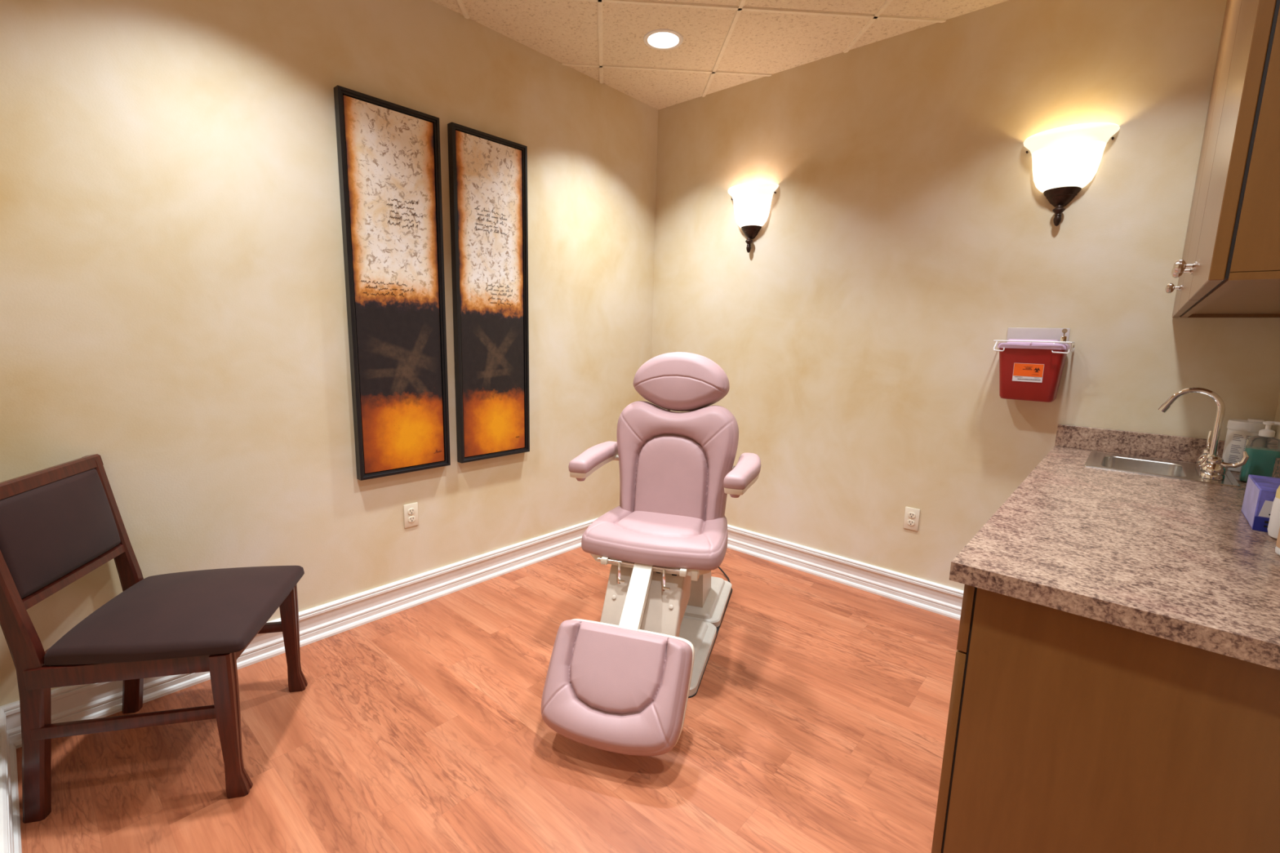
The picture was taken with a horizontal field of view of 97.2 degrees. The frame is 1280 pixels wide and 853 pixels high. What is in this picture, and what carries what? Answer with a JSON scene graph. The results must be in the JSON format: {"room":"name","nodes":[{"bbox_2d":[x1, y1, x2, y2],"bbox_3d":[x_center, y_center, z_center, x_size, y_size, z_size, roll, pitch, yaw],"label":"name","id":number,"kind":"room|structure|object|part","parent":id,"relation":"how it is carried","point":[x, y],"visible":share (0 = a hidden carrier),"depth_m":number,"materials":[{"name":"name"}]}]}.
{"room":"medical exam room","nodes":[
{"label":"medical exam room","id":0,"kind":"room"},
{"bbox_2d":[0,0,657,706],"bbox_3d":[-1.506,-0.480,2.130,0.120,2.840,4.905,9,12,41],"label":"wall","id":1,"kind":"structure","parent":0,"point":[173,305],"depth_m":2.11,"materials":[{"name":"paint"}]},
{"bbox_2d":[0,517,598,748],"bbox_3d":[-0.958,0.776,2.886,0.028,0.142,3.085,9,12,41],"label":"baseboard","id":2,"kind":"structure","parent":1,"relation":"attached to","point":[101,700],"depth_m":2.50,"materials":[{"name":"white paint"}]},
{"bbox_2d":[333,84,450,480],"bbox_3d":[-1.066,-0.570,2.490,0.038,1.582,0.427,9,12,41],"label":"framed painting","id":3,"kind":"object","parent":1,"relation":"attached to","point":[388,153],"visible":1,"depth_m":2.46,"materials":[{"name":"black paint"}]},
{"bbox_2d":[403,502,418,528],"bbox_3d":[-1.087,0.422,2.683,0.010,0.114,0.070,9,12,41],"label":"wall outlet","id":4,"kind":"object","parent":1,"relation":"attached to","point":[411,510],"visible":1,"depth_m":2.68,"materials":[{"name":"beige plastic"}]},
{"bbox_2d":[408,508,414,514],"bbox_3d":[-1.085,0.403,2.678,0.004,0.029,0.033,9,12,41],"label":"receptacle","id":5,"kind":"object","parent":4,"relation":"attached to","point":[411,511],"depth_m":2.68,"materials":[{"name":"beige plastic"}]},
{"bbox_2d":[408,515,415,522],"bbox_3d":[-1.086,0.442,2.685,0.004,0.029,0.033,9,12,41],"label":"receptacle","id":6,"kind":"object","parent":4,"relation":"attached to","point":[411,518],"depth_m":2.68,"materials":[{"name":"beige plastic"}]},
{"bbox_2d":[447,122,529,463],"bbox_3d":[-0.745,-0.622,2.849,0.038,1.582,0.420,9,12,41],"label":"framed painting","id":7,"kind":"object","parent":1,"relation":"attached to","point":[488,173],"visible":1,"depth_m":2.82,"materials":[{"name":"black paint"}]},
{"bbox_2d":[16,546,959,852],"bbox_3d":[-0.413,1.159,1.388,3.130,0.100,4.905,9,12,41],"label":"floor","id":8,"kind":"structure","parent":0,"point":[815,721],"depth_m":1.81,"materials":[{"name":"brown wood"}]},
{"bbox_2d":[0,453,307,823],"bbox_3d":[-1.439,0.570,1.727,0.599,0.904,0.538,-1,10,-14],"label":"chair","id":9,"kind":"object","parent":8,"relation":"on","point":[60,523],"visible":1,"depth_m":1.55,"materials":[{"name":"brown wood"}]},
{"bbox_3d":[-1.611,0.612,1.455,0.123,0.900,0.033,-1,10,-14],"label":"leg","id":10,"kind":"part","parent":9,"relation":"part of","materials":[{"name":"brown wood"}]},
{"bbox_3d":[-1.701,0.149,1.590,0.039,0.042,0.487,-1,10,-14],"label":"rail","id":11,"kind":"part","parent":9,"relation":"part of","materials":[{"name":"brown wood"}]},
{"bbox_3d":[-1.662,0.436,1.649,0.037,0.032,0.450,-1,10,-14],"label":"rail","id":12,"kind":"part","parent":9,"relation":"part of","materials":[{"name":"brown wood"}]},
{"bbox_3d":[-1.728,0.538,1.887,0.115,0.900,0.033,-1,10,-14],"label":"leg","id":13,"kind":"part","parent":9,"relation":"part of","materials":[{"name":"brown wood"}]},
{"bbox_3d":[-1.375,0.647,1.508,0.425,0.055,0.024,-1,10,-14],"label":"rail","id":14,"kind":"part","parent":9,"relation":"part of","materials":[{"name":"brown wood"}]},
{"bbox_3d":[-1.386,0.539,1.735,0.492,0.084,0.535,-1,10,-14],"label":"seat","id":15,"kind":"part","parent":9,"relation":"part of","materials":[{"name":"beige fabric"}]},
{"bbox_3d":[-1.149,0.835,1.588,0.058,0.438,0.048,-1,10,-14],"label":"leg","id":16,"kind":"part","parent":9,"relation":"part of","materials":[{"name":"brown wood"}]},
{"bbox_3d":[-1.208,0.605,1.790,0.030,0.055,0.470,-1,10,-14],"label":"rail","id":17,"kind":"part","parent":9,"relation":"part of","materials":[{"name":"brown wood"}]},
{"bbox_3d":[-1.265,0.755,2.058,0.058,0.438,0.048,-1,10,-14],"label":"leg","id":18,"kind":"part","parent":9,"relation":"part of","materials":[{"name":"brown wood"}]},
{"bbox_2d":[541,351,760,755],"bbox_3d":[0.127,0.323,2.373,0.729,1.254,1.600,4,10,17],"label":"chair","id":19,"kind":"object","parent":8,"relation":"on","point":[623,682],"visible":1,"depth_m":2.08,"materials":[{"name":"pink leather"}]},
{"bbox_3d":[-0.231,0.201,2.202,0.042,0.022,0.042,4,10,17],"label":"armrest knob","id":20,"kind":"part","parent":19,"relation":"part of","materials":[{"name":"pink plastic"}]},
{"bbox_3d":[-0.191,0.119,2.357,0.103,0.051,0.432,4,10,17],"label":"armrest","id":21,"kind":"part","parent":19,"relation":"part of","materials":[{"name":"pink leather"}]},
{"bbox_2d":[541,619,692,755],"bbox_3d":[-0.084,0.836,1.811,0.467,0.318,0.264,4,10,17],"label":"cushion","id":22,"kind":"object","parent":19,"relation":"on","point":[624,688],"depth_m":1.77,"materials":[{"name":"pink leather"}]},
{"bbox_3d":[-0.011,0.599,1.990,0.068,0.205,0.205,4,10,17],"label":"footrest arm","id":23,"kind":"part","parent":19,"relation":"part of","materials":[{"name":"white metal"}]},
{"bbox_3d":[0.003,0.504,2.048,0.336,0.011,0.011,4,10,17],"label":"seat rail","id":24,"kind":"part","parent":19,"relation":"part of","materials":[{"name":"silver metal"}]},
{"bbox_3d":[0.077,0.478,2.246,0.490,0.030,0.405,4,10,17],"label":"seat frame","id":25,"kind":"part","parent":19,"relation":"part of","materials":[{"name":"beige metal"}]},
{"bbox_2d":[581,506,728,570],"bbox_3d":[0.084,0.418,2.254,0.543,0.093,0.490,4,10,17],"label":"seat cushion","id":26,"kind":"object","parent":19,"relation":"on","point":[643,538],"depth_m":2.09,"materials":[{"name":"pink leather"}]},
{"bbox_2d":[616,400,738,520],"bbox_3d":[0.137,0.195,2.372,0.521,0.579,0.182,4,10,17],"label":"cushion","id":27,"kind":"object","parent":19,"relation":"on","point":[672,464],"depth_m":2.32,"materials":[{"name":"pink leather"}]},
{"bbox_3d":[0.085,0.928,2.380,0.406,0.048,0.523,4,10,17],"label":"foot plate","id":28,"kind":"part","parent":19,"relation":"part of","materials":[{"name":"grey plastic"}]},
{"bbox_3d":[0.423,0.704,3.011,0.143,0.298,0.348,1,9,-1],"label":"power cord","id":29,"kind":"part","parent":19,"relation":"part of","materials":[{"name":"black plastic"}]},
{"bbox_3d":[0.341,0.244,2.026,0.042,0.022,0.042,4,10,17],"label":"armrest knob","id":30,"kind":"part","parent":19,"relation":"part of","materials":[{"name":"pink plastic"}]},
{"bbox_3d":[0.406,0.164,2.174,0.103,0.051,0.432,4,10,17],"label":"armrest","id":31,"kind":"part","parent":19,"relation":"part of","materials":[{"name":"pink leather"}]},
{"bbox_2d":[931,584,1279,852],"bbox_3d":[1.421,0.672,1.658,0.613,0.858,1.726,9,12,41],"label":"base cabinet","id":32,"kind":"object","parent":8,"relation":"on","point":[1066,732],"visible":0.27,"depth_m":1.01,"materials":[{"name":"brown wood"}]},
{"bbox_3d":[0.837,0.728,1.411,0.018,0.600,0.569,9,12,41],"label":"cabinet door","id":33,"kind":"part","parent":32,"relation":"part of","materials":[{"name":"brown wood"}]},
{"bbox_3d":[0.846,0.353,1.349,0.018,0.152,0.569,9,12,41],"label":"cabinet drawer","id":34,"kind":"part","parent":32,"relation":"part of","materials":[{"name":"brown wood"}]},
{"bbox_2d":[949,445,1279,670],"bbox_3d":[1.424,0.231,1.572,0.607,0.038,1.755,9,12,41],"label":"countertop","id":35,"kind":"structure","parent":32,"relation":"on","point":[1180,561],"depth_m":1.16,"materials":[{"name":"stone"}]},
{"bbox_2d":[1084,451,1239,486],"bbox_3d":[1.855,0.212,2.040,0.390,0.140,0.370,9,12,41],"label":"bar sink","id":36,"kind":"object","parent":35,"relation":"in","point":[1148,466],"visible":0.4,"depth_m":2.11,"materials":[{"name":"metal"}]},
{"bbox_2d":[1157,387,1248,479],"bbox_3d":[1.947,0.019,1.902,0.216,0.290,0.245,1,9,0],"label":"faucet","id":37,"kind":"object","parent":35,"relation":"on","point":[1209,465],"visible":1,"depth_m":1.91,"materials":[{"name":"silver metal"}]},
{"bbox_3d":[1.911,-0.016,1.958,0.155,0.240,0.019,9,12,41],"label":"spout","id":38,"kind":"part","parent":37,"relation":"part of","materials":[{"name":"silver metal"}]},
{"bbox_3d":[1.959,0.122,1.935,0.058,0.054,0.058,9,12,41],"label":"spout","id":39,"kind":"part","parent":37,"relation":"part of","materials":[{"name":"silver metal"}]},
{"bbox_3d":[2.035,0.057,2.011,0.021,0.080,0.046,9,12,41],"label":"lever","id":40,"kind":"part","parent":37,"relation":"part of","materials":[{"name":"silver metal"}]},
{"bbox_3d":[1.958,0.151,1.939,0.060,0.020,0.250,9,12,41],"label":"deck plate","id":41,"kind":"part","parent":37,"relation":"part of","materials":[{"name":"silver metal"}]},
{"bbox_3d":[1.914,0.104,1.827,0.019,0.061,0.079,-5,11,-33],"label":"lever","id":42,"kind":"part","parent":37,"relation":"part of","materials":[{"name":"silver metal"}]},
{"bbox_2d":[1222,418,1266,472],"bbox_3d":[2.133,0.065,1.990,0.103,0.186,0.103,9,12,41],"label":"wipes canister","id":43,"kind":"object","parent":35,"relation":"on","point":[1238,431],"visible":0.53,"depth_m":1.97,"materials":[{"name":"white plastic"}]},
{"bbox_2d":[1228,434,1251,463],"bbox_3d":[2.098,0.081,1.965,0.009,0.102,0.056,-6,12,-38],"label":"print","id":44,"kind":"object","parent":43,"relation":"attached to","point":[1237,442],"depth_m":1.97,"materials":[{"name":"grey paper"}]},
{"bbox_2d":[1238,421,1279,482],"bbox_3d":[2.005,0.083,1.813,0.083,0.203,0.060,9,12,41],"label":"soap bottle","id":45,"kind":"object","parent":35,"relation":"on","point":[1263,449],"visible":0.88,"depth_m":1.80,"materials":[{"name":"green plastic"}]},
{"bbox_2d":[1241,474,1279,532],"bbox_3d":[1.578,0.194,1.394,0.097,0.101,0.211,9,12,41],"label":"tissue box","id":46,"kind":"object","parent":35,"relation":"on","point":[1260,495],"visible":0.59,"depth_m":1.36,"materials":[{"name":"purple"}]},
{"bbox_3d":[1.544,0.187,1.427,0.001,0.093,0.196,9,12,41],"label":"panel","id":47,"kind":"part","parent":46,"relation":"part of","materials":[{"name":"purple cardboard"}]},
{"bbox_3d":[1.510,0.200,1.315,0.090,0.040,0.001,9,12,41],"label":"white panel","id":48,"kind":"part","parent":46,"relation":"part of","materials":[{"name":"white cardboard"}]},
{"bbox_2d":[1267,485,1279,539],"bbox_3d":[1.480,0.169,1.270,0.070,0.186,0.070,9,12,41],"label":"lotion bottle","id":49,"kind":"object","parent":35,"relation":"on","point":[1273,526],"visible":0.94,"depth_m":1.28,"materials":[{"name":"white plastic"}]},
{"bbox_2d":[1275,528,1279,555],"bbox_3d":[1.378,0.188,1.155,0.082,0.181,0.082,9,12,41],"label":"bottle","id":50,"kind":"object","parent":35,"relation":"on","point":[1277,544],"visible":1,"depth_m":1.19,"materials":[{"name":"white plastic"}]},
{"bbox_2d":[431,0,1008,110],"bbox_3d":[-0.348,-1.594,0.935,3.130,0.001,4.905,9,12,41],"label":"ceiling","id":51,"kind":"structure","parent":0,"point":[566,31],"depth_m":2.66,"materials":[{"name":"tile"}]},
{"bbox_2d":[643,28,683,49],"bbox_3d":[0.114,-1.907,2.737,0.194,0.067,0.194,9,12,41],"label":"recessed light","id":52,"kind":"object","parent":51,"relation":"in","point":[662,38],"visible":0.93,"depth_m":2.75,"materials":[{"name":"white paint"}]},
{"bbox_2d":[456,0,946,97],"bbox_3d":[0.175,-1.675,1.521,2.907,0.008,3.102,9,12,41],"label":"grid","id":53,"kind":"object","parent":51,"relation":"attached to","point":[740,7],"depth_m":2.51,"materials":[{"name":"paint"}]},
{"bbox_2d":[650,0,1279,591],"bbox_3d":[1.207,-0.546,2.923,2.890,2.840,0.120,9,12,41],"label":"wall","id":54,"kind":"structure","parent":0,"point":[908,227],"depth_m":2.65,"materials":[{"name":"paint"}]},
{"bbox_2d":[728,182,778,253],"bbox_3d":[0.605,-1.176,3.203,0.312,0.357,0.128,9,12,41],"label":"wall sconce","id":55,"kind":"object","parent":54,"relation":"attached to","point":[752,202],"visible":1,"depth_m":3.16,"materials":[{"name":"white glass"}]},
{"bbox_3d":[0.615,-1.217,3.207,0.243,0.163,0.100,9,12,41],"label":"lamp shade","id":56,"kind":"part","parent":55,"relation":"part of","materials":[{"name":"white glass"}]},
{"bbox_2d":[727,524,963,620],"bbox_3d":[0.906,0.755,3.279,2.302,0.142,0.028,9,12,41],"label":"baseboard","id":57,"kind":"structure","parent":54,"relation":"attached to","point":[944,600],"depth_m":3.06,"materials":[{"name":"white paint"}]},
{"bbox_2d":[903,506,919,531],"bbox_3d":[1.366,0.465,2.838,0.070,0.114,0.010,9,12,41],"label":"wall outlet","id":58,"kind":"object","parent":54,"relation":"attached to","point":[911,521],"visible":1,"depth_m":2.83,"materials":[{"name":"beige plastic"}]},
{"bbox_2d":[907,520,914,525],"bbox_3d":[1.364,0.484,2.839,0.033,0.029,0.004,9,12,41],"label":"receptacle","id":59,"kind":"object","parent":58,"relation":"attached to","point":[910,522],"depth_m":2.84,"materials":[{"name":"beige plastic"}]},
{"bbox_2d":[907,512,915,518],"bbox_3d":[1.365,0.446,2.833,0.033,0.029,0.004,9,12,41],"label":"receptacle","id":60,"kind":"object","parent":58,"relation":"attached to","point":[910,515],"depth_m":2.83,"materials":[{"name":"beige plastic"}]},
{"bbox_2d":[993,327,1075,402],"bbox_3d":[1.646,-0.264,2.378,0.278,0.304,0.162,9,12,41],"label":"sharps container","id":61,"kind":"object","parent":54,"relation":"attached to","point":[1032,360],"visible":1,"depth_m":2.34,"materials":[{"name":"red plastic"}]},
{"bbox_2d":[1014,366,1040,380],"bbox_3d":[1.610,-0.221,2.340,0.090,0.054,0.005,9,12,41],"label":"label","id":62,"kind":"object","parent":61,"relation":"attached to","point":[1021,373],"depth_m":2.34,"materials":[{"name":"orange paper"}]},
{"bbox_3d":[1.649,-0.345,2.364,0.242,0.038,0.140,9,12,41],"label":"lid","id":63,"kind":"part","parent":61,"relation":"part of","materials":[{"name":"plastic"}]},
{"bbox_3d":[1.699,-0.361,2.419,0.220,0.122,0.009,9,12,41],"label":"plate","id":64,"kind":"part","parent":61,"relation":"part of","materials":[{"name":"white plastic"}]},
{"bbox_2d":[1023,122,1119,226],"bbox_3d":[1.689,-0.995,2.259,0.312,0.357,0.128,9,12,41],"label":"wall sconce","id":65,"kind":"object","parent":54,"relation":"attached to","point":[1065,159],"visible":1,"depth_m":2.23,"materials":[{"name":"white glass"}]},
{"bbox_3d":[1.700,-1.036,2.263,0.243,0.163,0.100,9,12,41],"label":"lamp shade","id":66,"kind":"part","parent":65,"relation":"part of","materials":[{"name":"white glass"}]},
{"bbox_2d":[1054,424,1225,462],"bbox_3d":[2.001,0.074,2.205,0.606,0.092,0.019,9,12,41],"label":"backsplash","id":67,"kind":"structure","parent":54,"relation":"attached to","point":[1187,449],"depth_m":2.23,"materials":[{"name":"stone"}]},
{"bbox_2d":[1272,395,1279,439],"bbox_3d":[0.747,-0.103,0.169,0.120,2.840,4.905,9,12,41],"label":"wall","id":68,"kind":"structure","parent":0,"point":[1275,428],"depth_m":1.95,"materials":[{"name":"paint"}]},
{"bbox_2d":[1164,0,1279,317],"bbox_3d":[1.584,-0.882,1.343,0.348,1.166,1.646,9,12,41],"label":"upper cabinet","id":69,"kind":"object","parent":68,"relation":"attached to","point":[1229,264],"visible":1,"depth_m":0.91,"materials":[{"name":"brown wood"}]},
{"bbox_3d":[1.674,-0.434,1.770,0.038,0.032,0.032,9,12,41],"label":"knob","id":70,"kind":"part","parent":69,"relation":"part of","materials":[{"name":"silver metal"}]},
{"bbox_3d":[1.311,-0.376,1.364,0.038,0.032,0.032,9,12,41],"label":"knob","id":71,"kind":"part","parent":69,"relation":"part of","materials":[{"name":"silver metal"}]},
{"bbox_3d":[1.238,-0.364,1.282,0.038,0.032,0.032,9,12,41],"label":"knob","id":72,"kind":"part","parent":69,"relation":"part of","materials":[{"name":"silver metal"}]},
{"bbox_3d":[1.853,-0.957,1.832,0.018,1.165,0.543,9,12,41],"label":"cabinet door","id":73,"kind":"part","parent":69,"relation":"part of","materials":[{"name":"brown wood"}]},
{"bbox_3d":[1.489,-0.898,1.425,0.018,1.165,0.542,9,12,41],"label":"cabinet door","id":74,"kind":"part","parent":69,"relation":"part of","materials":[{"name":"brown wood"}]},
{"bbox_3d":[1.593,-0.310,1.417,0.287,0.013,1.646,9,12,41],"label":"rail","id":75,"kind":"part","parent":69,"relation":"part of","materials":[{"name":"brown wood"}]},
{"bbox_2d":[1271,457,1279,478],"bbox_3d":[1.639,0.204,1.364,0.019,0.092,1.736,9,12,41],"label":"backsplash","id":76,"kind":"structure","parent":68,"relation":"attached to","point":[1276,473],"depth_m":1.75,"materials":[{"name":"stone"}]},
{"bbox_3d":[-0.919,-0.156,0.555,2.890,2.740,0.120,9,12,41],"label":"wall","id":77,"kind":"structure","parent":0,"visible":0},
{"bbox_2d":[0,707,22,852],"bbox_3d":[-1.323,1.047,1.189,1.760,0.142,0.028,9,12,41],"label":"baseboard","id":78,"kind":"structure","parent":77,"relation":"attached to","point":[10,818],"depth_m":1.50,"materials":[{"name":"white paint"}]}
]}

